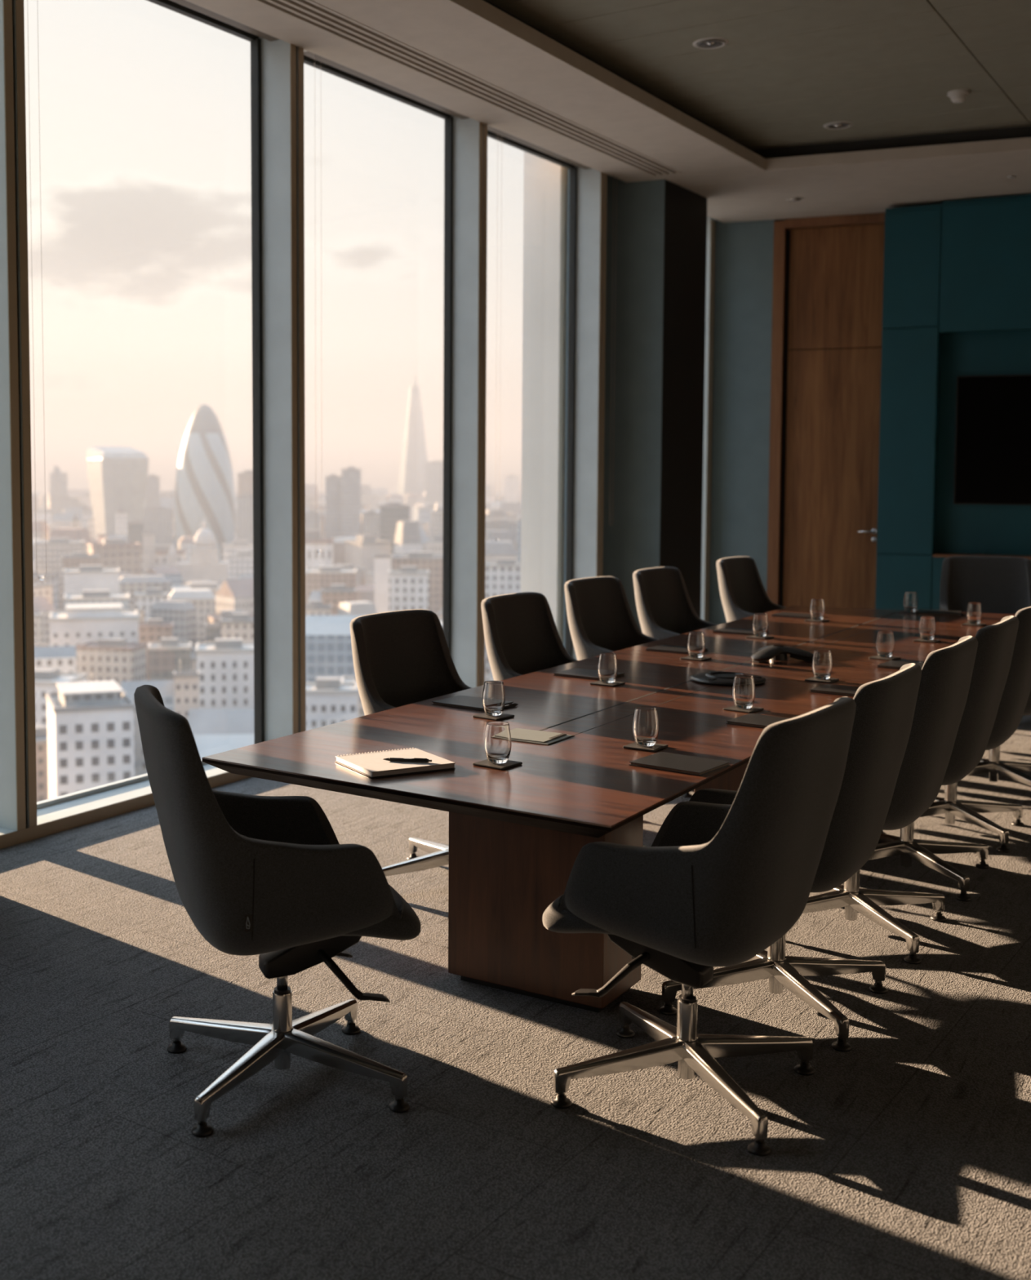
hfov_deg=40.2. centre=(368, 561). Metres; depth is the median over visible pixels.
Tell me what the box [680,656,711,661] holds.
coaster
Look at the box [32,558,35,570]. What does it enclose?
building
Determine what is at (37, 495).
building
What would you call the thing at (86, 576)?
office building
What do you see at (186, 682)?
office building
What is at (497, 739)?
drinking glass
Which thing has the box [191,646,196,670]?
building
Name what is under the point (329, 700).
office building
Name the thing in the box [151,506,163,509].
plant
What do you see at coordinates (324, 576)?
office building
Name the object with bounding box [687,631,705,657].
drinking glass
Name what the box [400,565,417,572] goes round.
plant
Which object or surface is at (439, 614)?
building
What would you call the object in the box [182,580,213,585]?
building
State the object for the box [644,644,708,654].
leather folder
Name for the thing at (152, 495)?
office building
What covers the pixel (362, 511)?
building
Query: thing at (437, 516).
office building
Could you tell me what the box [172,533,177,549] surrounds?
building
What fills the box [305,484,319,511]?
building
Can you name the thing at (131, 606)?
plant
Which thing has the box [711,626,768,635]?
leather folder
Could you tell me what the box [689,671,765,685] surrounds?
tray
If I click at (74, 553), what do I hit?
plant
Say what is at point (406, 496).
building
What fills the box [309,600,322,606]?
plant
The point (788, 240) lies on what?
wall
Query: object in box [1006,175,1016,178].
recessed light
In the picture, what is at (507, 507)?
building
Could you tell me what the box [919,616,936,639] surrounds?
drinking glass
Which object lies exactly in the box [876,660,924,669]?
leather folder
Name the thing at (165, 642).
plant
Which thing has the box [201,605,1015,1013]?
conference table
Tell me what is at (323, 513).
building
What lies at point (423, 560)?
office building
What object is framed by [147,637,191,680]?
office building
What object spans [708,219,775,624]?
wall
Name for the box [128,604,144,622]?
building
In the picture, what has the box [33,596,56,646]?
building
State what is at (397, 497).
building
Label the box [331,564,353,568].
plant
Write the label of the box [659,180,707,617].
wall
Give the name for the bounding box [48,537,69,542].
plant
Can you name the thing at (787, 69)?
ceiling
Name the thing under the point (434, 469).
office building
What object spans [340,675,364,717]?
office building
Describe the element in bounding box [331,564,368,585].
building
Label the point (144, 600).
office building
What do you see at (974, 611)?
drinking glass
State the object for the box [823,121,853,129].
recessed light
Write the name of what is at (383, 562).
office building
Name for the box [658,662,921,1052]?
chair
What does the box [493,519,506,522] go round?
plant
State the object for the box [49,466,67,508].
office building
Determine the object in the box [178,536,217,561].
building
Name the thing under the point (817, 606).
drinking glass
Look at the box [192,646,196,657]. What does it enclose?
plant
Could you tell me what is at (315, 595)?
building
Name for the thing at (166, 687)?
office building
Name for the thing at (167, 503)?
building
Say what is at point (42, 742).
building
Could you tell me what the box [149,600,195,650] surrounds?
building
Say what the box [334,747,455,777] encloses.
spiral notebook
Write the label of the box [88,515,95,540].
building
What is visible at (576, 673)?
leather folder
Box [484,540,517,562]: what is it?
building
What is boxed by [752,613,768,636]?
drinking glass
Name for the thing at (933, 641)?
coaster
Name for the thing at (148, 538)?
office building
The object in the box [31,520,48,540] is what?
building
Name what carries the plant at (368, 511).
on the office building at (371, 519)
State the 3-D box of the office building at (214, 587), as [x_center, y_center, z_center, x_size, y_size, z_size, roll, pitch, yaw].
[-89.057,25.258,762.190,35.600,26.800,28.600,0,4,-7]
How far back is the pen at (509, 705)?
5.02 m
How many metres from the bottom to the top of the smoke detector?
0.064 m
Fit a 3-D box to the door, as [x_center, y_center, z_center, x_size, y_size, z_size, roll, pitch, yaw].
[4.150,-1.143,12.459,1.077,3.813,0.152,2,4,22]
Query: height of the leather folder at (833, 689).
0.010 m
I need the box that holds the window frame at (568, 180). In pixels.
[563,168,569,647]
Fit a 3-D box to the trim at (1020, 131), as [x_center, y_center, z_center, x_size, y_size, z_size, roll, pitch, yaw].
[0.770,-2.770,6.040,16.321,0.120,5.571,-2,5,-32]
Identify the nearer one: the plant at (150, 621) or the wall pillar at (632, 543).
the wall pillar at (632, 543)
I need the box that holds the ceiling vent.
[252,0,681,176]
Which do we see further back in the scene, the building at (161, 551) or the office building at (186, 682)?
the building at (161, 551)
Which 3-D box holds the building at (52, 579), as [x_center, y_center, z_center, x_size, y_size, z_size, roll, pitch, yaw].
[-213.245,19.313,856.200,33.569,26.082,37.314,1,4,13]
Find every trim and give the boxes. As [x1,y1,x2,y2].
[483,0,1030,158]
[700,216,715,622]
[933,552,1030,559]
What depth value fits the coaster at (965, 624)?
7.63 m
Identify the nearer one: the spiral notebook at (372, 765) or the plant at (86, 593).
the spiral notebook at (372, 765)
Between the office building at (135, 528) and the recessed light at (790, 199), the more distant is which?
the office building at (135, 528)
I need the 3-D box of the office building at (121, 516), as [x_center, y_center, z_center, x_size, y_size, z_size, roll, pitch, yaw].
[-201.064,-14.972,1137.897,10.600,56.800,8.600,-1,4,-10]
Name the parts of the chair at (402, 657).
leg, leg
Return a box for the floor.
[0,715,1030,1279]
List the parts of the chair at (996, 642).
leg, leg, leg, leg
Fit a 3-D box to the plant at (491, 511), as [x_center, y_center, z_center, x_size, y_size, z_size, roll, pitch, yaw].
[121.477,-47.422,1347.940,14.620,5.062,10.210,-1,4,-16]
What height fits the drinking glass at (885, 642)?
0.116 m
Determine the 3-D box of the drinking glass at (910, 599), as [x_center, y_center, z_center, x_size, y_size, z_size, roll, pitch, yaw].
[3.221,0.241,8.290,0.079,0.116,0.079,-3,5,-35]
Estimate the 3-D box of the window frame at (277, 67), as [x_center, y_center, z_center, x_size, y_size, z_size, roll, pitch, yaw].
[-0.992,-0.846,6.786,0.255,3.980,1.944,3,5,34]
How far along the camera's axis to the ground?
6108.82 m
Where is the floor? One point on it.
(905, 1153)
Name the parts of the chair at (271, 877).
glide post, glide post, leg, leg, gas rod, leg, lever, leg, glide post, lever, glide post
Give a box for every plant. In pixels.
[32,570,38,576]
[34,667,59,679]
[44,508,51,511]
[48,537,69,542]
[72,551,88,556]
[79,505,85,509]
[79,564,102,571]
[82,589,109,597]
[97,637,126,647]
[102,538,124,544]
[128,604,133,609]
[146,588,161,594]
[146,618,162,625]
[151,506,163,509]
[155,545,171,551]
[160,490,174,494]
[160,637,177,646]
[191,582,217,588]
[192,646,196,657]
[214,637,241,648]
[220,609,242,617]
[231,613,248,620]
[232,540,248,544]
[237,550,251,555]
[242,493,251,495]
[305,529,321,539]
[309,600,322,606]
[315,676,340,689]
[319,565,340,571]
[330,584,345,590]
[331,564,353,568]
[355,534,375,542]
[360,491,368,494]
[367,510,375,512]
[388,502,400,505]
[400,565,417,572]
[408,551,432,557]
[429,503,435,506]
[434,536,443,541]
[435,507,443,511]
[485,509,502,514]
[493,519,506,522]
[496,558,515,564]
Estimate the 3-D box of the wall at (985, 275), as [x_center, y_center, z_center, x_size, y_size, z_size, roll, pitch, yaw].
[7.108,-1.016,10.669,6.009,3.800,0.531,2,4,28]
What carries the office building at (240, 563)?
on the ground
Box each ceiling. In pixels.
[185,0,1030,222]
[488,0,1030,149]
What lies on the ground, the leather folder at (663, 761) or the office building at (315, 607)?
the office building at (315, 607)
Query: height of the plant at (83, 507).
5.532 m
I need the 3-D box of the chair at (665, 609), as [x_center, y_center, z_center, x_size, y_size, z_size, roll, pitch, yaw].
[1.880,0.564,7.820,0.698,1.018,0.681,3,5,38]
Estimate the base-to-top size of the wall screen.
1.075 m
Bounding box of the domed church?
[168,517,228,582]
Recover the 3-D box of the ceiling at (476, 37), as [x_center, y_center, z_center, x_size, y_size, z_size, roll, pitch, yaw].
[2.511,-2.591,4.901,7.530,0.085,17.200,3,5,34]
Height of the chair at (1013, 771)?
1.029 m
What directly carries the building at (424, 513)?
on the ground
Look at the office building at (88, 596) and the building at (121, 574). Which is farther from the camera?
the building at (121, 574)
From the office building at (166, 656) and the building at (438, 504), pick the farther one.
the building at (438, 504)
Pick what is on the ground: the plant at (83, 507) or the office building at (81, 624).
the office building at (81, 624)
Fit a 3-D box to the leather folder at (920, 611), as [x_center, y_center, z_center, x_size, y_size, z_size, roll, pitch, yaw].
[3.390,0.301,8.276,0.235,0.010,0.185,2,4,24]
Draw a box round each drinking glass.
[482,680,505,715]
[484,720,511,764]
[597,652,617,683]
[632,706,658,746]
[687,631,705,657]
[732,674,755,708]
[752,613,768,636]
[809,598,824,620]
[812,649,832,679]
[875,631,894,657]
[903,591,917,612]
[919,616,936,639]
[966,602,982,624]
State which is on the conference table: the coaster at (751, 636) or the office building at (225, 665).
the coaster at (751, 636)
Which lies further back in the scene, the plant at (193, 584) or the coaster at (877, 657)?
the plant at (193, 584)
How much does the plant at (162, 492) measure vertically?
6.730 m
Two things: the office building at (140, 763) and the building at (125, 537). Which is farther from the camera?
the building at (125, 537)
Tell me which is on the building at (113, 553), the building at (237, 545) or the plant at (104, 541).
the plant at (104, 541)
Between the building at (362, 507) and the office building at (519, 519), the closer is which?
the office building at (519, 519)
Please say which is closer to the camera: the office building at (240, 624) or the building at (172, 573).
the office building at (240, 624)
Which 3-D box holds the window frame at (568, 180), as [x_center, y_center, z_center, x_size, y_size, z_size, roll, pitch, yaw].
[1.661,-1.186,10.963,0.098,4.100,0.300,3,5,34]
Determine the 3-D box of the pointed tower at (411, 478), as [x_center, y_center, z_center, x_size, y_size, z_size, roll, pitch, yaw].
[85.115,-215.183,2590.012,60.000,262.000,48.000,-1,4,-16]
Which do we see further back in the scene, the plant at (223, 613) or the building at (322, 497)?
the building at (322, 497)
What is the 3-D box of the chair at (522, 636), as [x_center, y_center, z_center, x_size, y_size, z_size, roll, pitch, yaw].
[0.895,0.675,6.171,0.693,1.018,0.671,3,5,36]
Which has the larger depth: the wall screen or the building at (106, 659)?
the building at (106, 659)
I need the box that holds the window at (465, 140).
[303,55,487,688]
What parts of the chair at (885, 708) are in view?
glide post, leg, leg, leg, leg, glide post, glide post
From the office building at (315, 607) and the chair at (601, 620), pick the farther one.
the office building at (315, 607)
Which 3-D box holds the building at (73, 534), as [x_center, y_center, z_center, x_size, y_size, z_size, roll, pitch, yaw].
[-227.024,-3.449,1063.289,25.113,43.791,26.172,1,4,13]
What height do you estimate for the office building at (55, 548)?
44.800 m
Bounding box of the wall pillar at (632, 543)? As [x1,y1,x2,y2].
[602,174,706,632]
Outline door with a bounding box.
[766,212,885,608]
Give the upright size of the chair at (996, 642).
1.029 m
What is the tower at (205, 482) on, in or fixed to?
on the ground
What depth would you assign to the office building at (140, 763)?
344.22 m
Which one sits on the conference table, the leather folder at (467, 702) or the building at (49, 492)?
the leather folder at (467, 702)
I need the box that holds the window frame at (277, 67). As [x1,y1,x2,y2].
[36,0,306,838]
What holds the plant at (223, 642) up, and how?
on the office building at (225, 665)
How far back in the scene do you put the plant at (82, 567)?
696.86 m
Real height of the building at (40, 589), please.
27.482 m
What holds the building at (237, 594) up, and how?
on the ground
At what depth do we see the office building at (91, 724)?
323.12 m
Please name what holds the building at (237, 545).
on the ground
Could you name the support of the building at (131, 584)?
on the ground
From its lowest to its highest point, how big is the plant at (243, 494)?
2.650 m
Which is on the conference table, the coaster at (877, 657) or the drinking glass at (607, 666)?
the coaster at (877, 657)
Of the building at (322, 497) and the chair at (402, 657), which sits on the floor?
the chair at (402, 657)
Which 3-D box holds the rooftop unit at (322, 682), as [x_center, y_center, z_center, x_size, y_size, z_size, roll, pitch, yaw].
[-10.541,31.774,364.990,6.300,2.650,4.800,0,4,-2]
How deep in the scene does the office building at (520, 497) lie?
2283.81 m
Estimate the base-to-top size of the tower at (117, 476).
110.000 m
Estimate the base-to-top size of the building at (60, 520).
47.068 m
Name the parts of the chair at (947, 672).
leg, leg, leg, leg, glide post, glide post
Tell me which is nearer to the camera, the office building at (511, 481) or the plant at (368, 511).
the plant at (368, 511)
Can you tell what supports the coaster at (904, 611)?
on the conference table
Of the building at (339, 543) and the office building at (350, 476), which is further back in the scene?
the office building at (350, 476)
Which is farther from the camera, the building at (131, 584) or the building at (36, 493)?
the building at (36, 493)
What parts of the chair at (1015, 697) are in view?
leg, leg, leg, leg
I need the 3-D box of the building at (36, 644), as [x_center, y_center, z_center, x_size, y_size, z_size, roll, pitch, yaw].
[-139.394,41.679,553.395,17.810,21.973,17.409,-4,5,-45]
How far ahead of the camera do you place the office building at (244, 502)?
1145.85 m
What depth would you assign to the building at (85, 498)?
2261.62 m
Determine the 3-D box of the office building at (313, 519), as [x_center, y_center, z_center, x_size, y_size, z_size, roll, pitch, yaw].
[-44.045,-12.330,1105.975,13.600,55.800,11.000,0,4,-2]
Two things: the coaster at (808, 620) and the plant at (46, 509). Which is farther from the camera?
the plant at (46, 509)
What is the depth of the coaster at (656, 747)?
4.28 m
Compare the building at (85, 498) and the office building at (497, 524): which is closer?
the office building at (497, 524)
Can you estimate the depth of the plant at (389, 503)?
1006.04 m
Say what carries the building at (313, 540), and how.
on the ground
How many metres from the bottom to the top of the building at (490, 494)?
62.101 m
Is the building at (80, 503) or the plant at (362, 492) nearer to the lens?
the building at (80, 503)
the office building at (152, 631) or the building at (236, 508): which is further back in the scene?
the building at (236, 508)
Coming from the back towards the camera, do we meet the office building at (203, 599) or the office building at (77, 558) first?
the office building at (77, 558)
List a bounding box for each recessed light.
[692,37,728,48]
[786,197,804,201]
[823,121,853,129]
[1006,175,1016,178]
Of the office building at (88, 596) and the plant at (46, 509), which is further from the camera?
the plant at (46, 509)
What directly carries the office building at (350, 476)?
on the ground
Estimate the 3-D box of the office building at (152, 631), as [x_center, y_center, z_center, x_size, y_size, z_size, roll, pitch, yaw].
[-85.787,37.624,562.835,14.600,28.800,11.800,-1,4,-9]
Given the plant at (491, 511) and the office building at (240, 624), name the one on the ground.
the office building at (240, 624)
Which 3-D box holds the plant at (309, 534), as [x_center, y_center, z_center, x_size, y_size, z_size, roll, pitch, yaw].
[-38.680,-18.081,978.160,11.457,8.083,8.103,0,4,0]
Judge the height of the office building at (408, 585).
46.800 m
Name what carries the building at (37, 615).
on the ground
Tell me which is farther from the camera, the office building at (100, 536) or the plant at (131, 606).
the office building at (100, 536)
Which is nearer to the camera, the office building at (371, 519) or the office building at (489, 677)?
the office building at (489, 677)
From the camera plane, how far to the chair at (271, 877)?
3.41 m
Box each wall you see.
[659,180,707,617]
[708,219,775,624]
[775,219,881,606]
[875,194,1030,610]
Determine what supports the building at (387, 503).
on the ground
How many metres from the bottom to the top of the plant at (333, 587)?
2.650 m
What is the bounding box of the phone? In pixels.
[751,644,813,662]
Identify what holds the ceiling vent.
in the ceiling at (476, 37)
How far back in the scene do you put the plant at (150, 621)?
560.90 m
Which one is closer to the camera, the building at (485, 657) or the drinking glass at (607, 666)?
the drinking glass at (607, 666)
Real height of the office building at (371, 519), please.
57.800 m
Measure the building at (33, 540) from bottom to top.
35.782 m
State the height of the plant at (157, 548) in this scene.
5.171 m
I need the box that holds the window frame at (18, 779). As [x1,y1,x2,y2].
[0,0,37,848]
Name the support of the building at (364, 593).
on the ground
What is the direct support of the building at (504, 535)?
on the ground
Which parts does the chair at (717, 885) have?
glide post, lever, leg, glide post, leg, gas rod, leg, leg, glide post, glide post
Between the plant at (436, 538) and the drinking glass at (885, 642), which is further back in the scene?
the plant at (436, 538)
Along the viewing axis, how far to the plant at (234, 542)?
1081.70 m
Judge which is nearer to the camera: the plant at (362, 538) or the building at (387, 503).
the plant at (362, 538)
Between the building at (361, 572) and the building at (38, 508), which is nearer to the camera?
the building at (361, 572)
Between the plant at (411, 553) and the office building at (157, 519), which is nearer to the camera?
the plant at (411, 553)
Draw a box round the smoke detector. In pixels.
[946,88,969,102]
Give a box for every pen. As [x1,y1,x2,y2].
[383,757,431,762]
[503,702,518,708]
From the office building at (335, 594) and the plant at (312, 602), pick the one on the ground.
the office building at (335, 594)
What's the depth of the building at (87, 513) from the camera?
1626.60 m
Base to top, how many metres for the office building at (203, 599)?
32.600 m
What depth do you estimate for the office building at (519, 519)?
796.43 m
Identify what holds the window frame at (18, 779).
in the wall
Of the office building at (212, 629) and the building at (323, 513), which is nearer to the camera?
the office building at (212, 629)
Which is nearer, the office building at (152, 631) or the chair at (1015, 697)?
the chair at (1015, 697)
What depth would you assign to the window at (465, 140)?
9.12 m
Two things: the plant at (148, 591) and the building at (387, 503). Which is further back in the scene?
the building at (387, 503)
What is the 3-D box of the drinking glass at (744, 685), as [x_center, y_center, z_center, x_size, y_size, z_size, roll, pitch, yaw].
[1.337,0.464,4.968,0.079,0.116,0.079,-3,5,-35]
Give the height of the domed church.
52.500 m
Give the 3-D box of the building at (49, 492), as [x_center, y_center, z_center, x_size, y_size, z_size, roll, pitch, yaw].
[-449.896,-75.981,2025.297,27.041,59.790,23.820,-2,4,-22]
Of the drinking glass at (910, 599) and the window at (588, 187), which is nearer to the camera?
the drinking glass at (910, 599)
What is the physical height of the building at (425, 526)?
32.669 m
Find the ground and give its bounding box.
[31,485,519,610]
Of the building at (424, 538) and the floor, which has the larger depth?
the building at (424, 538)
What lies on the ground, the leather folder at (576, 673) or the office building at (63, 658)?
the office building at (63, 658)
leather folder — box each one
[431,695,513,711]
[553,667,625,679]
[629,751,730,776]
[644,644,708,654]
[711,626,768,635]
[725,713,789,728]
[771,612,811,618]
[809,683,859,696]
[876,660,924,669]
[918,608,961,615]
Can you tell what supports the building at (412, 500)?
on the ground
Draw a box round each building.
[31,492,39,507]
[31,493,37,515]
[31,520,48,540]
[32,538,47,570]
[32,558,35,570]
[32,570,58,610]
[33,508,51,524]
[33,582,53,604]
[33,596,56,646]
[33,611,42,643]
[34,537,84,609]
[34,641,48,646]
[34,645,76,672]
[34,667,87,726]
[35,724,48,801]
[36,494,39,507]
[37,507,47,511]
[40,493,48,507]
[45,680,135,799]
[47,488,68,508]
[47,524,52,537]
[48,527,92,551]
[48,603,139,646]
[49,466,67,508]
[51,496,79,525]
[52,513,78,528]
[62,506,83,528]
[62,551,99,581]
[62,564,119,610]
[63,589,129,610]
[67,488,89,497]
[75,491,91,508]
[75,637,146,685]
[79,502,88,508]
[79,505,93,529]
[87,538,142,575]
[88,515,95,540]
[97,533,107,542]
[107,535,128,542]
[114,508,128,535]
[119,571,135,577]
[119,574,172,608]
[120,680,174,711]
[127,519,143,550]
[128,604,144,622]
[133,702,146,776]
[135,588,172,622]
[138,618,173,680]
[142,532,155,575]
[142,545,186,575]
[143,506,172,545]
[144,565,182,587]
[145,474,159,508]
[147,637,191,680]
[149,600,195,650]
[160,497,173,519]
[168,588,215,644]
[171,582,222,614]
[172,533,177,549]
[173,670,199,718]
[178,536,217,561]
[182,579,193,585]
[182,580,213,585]
[186,708,253,734]
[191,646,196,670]
[193,733,253,759]
[195,637,253,709]
[204,622,220,642]
[205,609,253,622]
[215,577,253,614]
[219,613,253,642]
[222,540,253,561]
[227,550,253,579]
[235,507,236,527]
[236,493,253,542]
[237,470,253,495]
[239,574,253,578]
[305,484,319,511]
[305,511,320,529]
[305,529,333,568]
[305,565,356,604]
[305,600,332,615]
[305,615,361,682]
[305,676,359,730]
[307,590,320,604]
[312,505,325,512]
[319,494,325,505]
[320,511,342,537]
[320,584,356,615]
[324,474,341,539]
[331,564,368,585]
[333,536,355,564]
[336,600,377,615]
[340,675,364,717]
[341,466,361,537]
[344,534,391,572]
[356,585,374,602]
[360,484,372,493]
[360,491,378,510]
[360,505,368,510]
[360,510,380,534]
[362,510,380,540]
[373,554,391,613]
[376,502,388,510]
[379,502,409,555]
[386,493,404,504]
[388,565,429,611]
[391,551,443,613]
[394,520,422,554]
[403,492,420,504]
[407,495,425,520]
[413,503,429,520]
[417,503,435,539]
[418,522,430,538]
[419,525,429,551]
[425,460,443,503]
[426,536,443,554]
[430,507,443,540]
[434,502,443,510]
[436,608,442,618]
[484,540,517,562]
[484,558,520,598]
[484,657,485,681]
[485,484,494,503]
[485,509,517,521]
[485,519,517,537]
[485,529,516,548]
[485,652,493,680]
[489,501,508,509]
[499,502,521,537]
[505,475,519,502]
[515,537,517,551]
[517,517,521,562]
[519,483,521,501]
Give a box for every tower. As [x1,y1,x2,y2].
[86,446,148,540]
[174,404,235,561]
[396,374,427,497]
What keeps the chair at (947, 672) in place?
on the floor
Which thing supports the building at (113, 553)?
on the ground
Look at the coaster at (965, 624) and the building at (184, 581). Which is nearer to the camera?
the coaster at (965, 624)
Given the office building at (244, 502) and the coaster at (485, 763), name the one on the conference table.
the coaster at (485, 763)
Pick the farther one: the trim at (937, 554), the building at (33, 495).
the building at (33, 495)
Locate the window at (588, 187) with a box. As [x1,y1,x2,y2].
[487,129,607,659]
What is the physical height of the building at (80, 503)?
40.416 m
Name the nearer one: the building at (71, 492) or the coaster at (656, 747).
the coaster at (656, 747)
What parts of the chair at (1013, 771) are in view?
leg, leg, leg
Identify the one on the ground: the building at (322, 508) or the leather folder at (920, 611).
the building at (322, 508)
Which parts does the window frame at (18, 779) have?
sill, sill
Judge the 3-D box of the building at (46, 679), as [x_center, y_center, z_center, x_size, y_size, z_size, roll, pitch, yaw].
[-101.715,47.195,430.744,25.059,27.378,18.462,1,4,7]
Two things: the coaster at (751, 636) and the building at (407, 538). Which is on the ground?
the building at (407, 538)
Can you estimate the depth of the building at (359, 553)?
967.97 m
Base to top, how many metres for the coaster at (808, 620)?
0.006 m
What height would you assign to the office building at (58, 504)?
57.800 m
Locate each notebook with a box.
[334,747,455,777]
[510,728,574,745]
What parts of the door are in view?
handle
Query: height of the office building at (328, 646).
43.152 m
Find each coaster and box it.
[472,712,514,720]
[472,759,522,769]
[589,680,625,686]
[622,742,668,751]
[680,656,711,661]
[723,705,764,713]
[746,635,774,639]
[804,618,830,622]
[804,676,839,683]
[869,655,901,660]
[897,610,918,613]
[913,638,941,643]
[961,622,986,626]
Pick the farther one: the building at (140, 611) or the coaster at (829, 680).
the building at (140, 611)
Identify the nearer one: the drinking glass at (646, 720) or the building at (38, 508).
the drinking glass at (646, 720)
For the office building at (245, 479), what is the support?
on the ground
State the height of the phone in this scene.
0.064 m
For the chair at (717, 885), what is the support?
on the floor
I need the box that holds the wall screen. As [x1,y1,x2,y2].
[953,373,1030,505]
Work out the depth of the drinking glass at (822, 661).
5.62 m
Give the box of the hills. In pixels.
[31,459,521,485]
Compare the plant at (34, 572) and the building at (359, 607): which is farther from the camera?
the plant at (34, 572)
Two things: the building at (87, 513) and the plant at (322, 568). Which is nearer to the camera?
the plant at (322, 568)
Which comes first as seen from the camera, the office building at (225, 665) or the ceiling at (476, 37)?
the ceiling at (476, 37)
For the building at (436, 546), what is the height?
41.776 m
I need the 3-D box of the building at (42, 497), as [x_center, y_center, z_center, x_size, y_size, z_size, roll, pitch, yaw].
[-575.032,-100.857,2509.477,25.715,44.638,20.216,-2,4,-25]
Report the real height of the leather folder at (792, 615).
0.010 m
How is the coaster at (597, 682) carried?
on the conference table
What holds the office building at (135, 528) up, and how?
on the ground
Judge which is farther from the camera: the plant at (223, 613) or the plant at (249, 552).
the plant at (249, 552)
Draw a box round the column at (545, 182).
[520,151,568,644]
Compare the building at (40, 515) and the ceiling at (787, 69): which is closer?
the ceiling at (787, 69)
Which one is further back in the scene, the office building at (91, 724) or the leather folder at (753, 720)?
the office building at (91, 724)
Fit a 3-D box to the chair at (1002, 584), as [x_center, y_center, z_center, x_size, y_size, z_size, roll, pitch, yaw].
[3.915,0.500,8.780,0.740,1.018,0.740,1,4,18]
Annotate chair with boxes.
[133,684,421,1137]
[350,608,471,876]
[480,591,577,680]
[542,696,856,1155]
[564,576,692,797]
[632,566,717,639]
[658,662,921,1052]
[715,556,785,622]
[802,635,977,964]
[868,615,1018,901]
[881,606,1030,852]
[939,555,1030,614]
[967,691,1030,786]
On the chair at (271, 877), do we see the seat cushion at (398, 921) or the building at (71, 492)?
the seat cushion at (398, 921)
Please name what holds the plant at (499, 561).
on the office building at (503, 576)
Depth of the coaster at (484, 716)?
4.81 m
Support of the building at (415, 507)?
on the ground
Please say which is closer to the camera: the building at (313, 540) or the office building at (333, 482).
the building at (313, 540)
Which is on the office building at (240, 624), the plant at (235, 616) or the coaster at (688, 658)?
the plant at (235, 616)
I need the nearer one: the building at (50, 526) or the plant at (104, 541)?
the plant at (104, 541)
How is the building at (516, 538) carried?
on the ground
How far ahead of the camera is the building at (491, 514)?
1336.37 m
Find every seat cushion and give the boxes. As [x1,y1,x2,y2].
[342,884,421,940]
[542,894,613,934]
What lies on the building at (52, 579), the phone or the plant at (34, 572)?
the plant at (34, 572)
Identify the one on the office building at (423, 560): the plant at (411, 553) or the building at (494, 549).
the plant at (411, 553)
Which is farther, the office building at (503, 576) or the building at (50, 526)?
the building at (50, 526)
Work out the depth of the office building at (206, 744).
358.01 m
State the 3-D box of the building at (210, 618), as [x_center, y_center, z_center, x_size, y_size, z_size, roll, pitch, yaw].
[-61.224,34.949,630.050,21.236,25.145,14.005,-1,4,-20]
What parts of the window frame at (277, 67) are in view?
sill, sill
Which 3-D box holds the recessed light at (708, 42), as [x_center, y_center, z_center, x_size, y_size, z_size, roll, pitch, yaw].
[1.938,-2.935,7.896,0.200,0.024,0.200,3,5,34]
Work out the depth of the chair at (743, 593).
8.97 m
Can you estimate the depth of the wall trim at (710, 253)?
12.66 m
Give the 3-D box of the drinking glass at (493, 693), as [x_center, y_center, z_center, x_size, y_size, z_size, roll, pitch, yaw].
[0.434,0.473,4.825,0.079,0.116,0.079,1,4,14]
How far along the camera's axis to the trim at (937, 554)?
11.65 m
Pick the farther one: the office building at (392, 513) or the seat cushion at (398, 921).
the office building at (392, 513)
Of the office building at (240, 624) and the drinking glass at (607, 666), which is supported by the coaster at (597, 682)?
the drinking glass at (607, 666)
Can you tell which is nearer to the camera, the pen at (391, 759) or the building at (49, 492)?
the pen at (391, 759)
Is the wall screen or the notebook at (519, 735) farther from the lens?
the wall screen
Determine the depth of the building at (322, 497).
2300.60 m
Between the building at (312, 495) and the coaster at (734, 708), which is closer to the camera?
the coaster at (734, 708)
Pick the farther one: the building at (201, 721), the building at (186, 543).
the building at (186, 543)
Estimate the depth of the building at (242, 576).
783.31 m
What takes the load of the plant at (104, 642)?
on the building at (106, 659)
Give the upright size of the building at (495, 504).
45.721 m
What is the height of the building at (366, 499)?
54.037 m
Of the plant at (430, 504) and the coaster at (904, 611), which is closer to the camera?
the coaster at (904, 611)
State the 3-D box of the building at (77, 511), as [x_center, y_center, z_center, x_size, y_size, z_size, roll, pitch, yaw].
[-309.975,-32.875,1465.381,18.911,48.702,19.940,-1,4,-17]
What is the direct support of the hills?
on the ground
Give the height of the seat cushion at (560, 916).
0.124 m

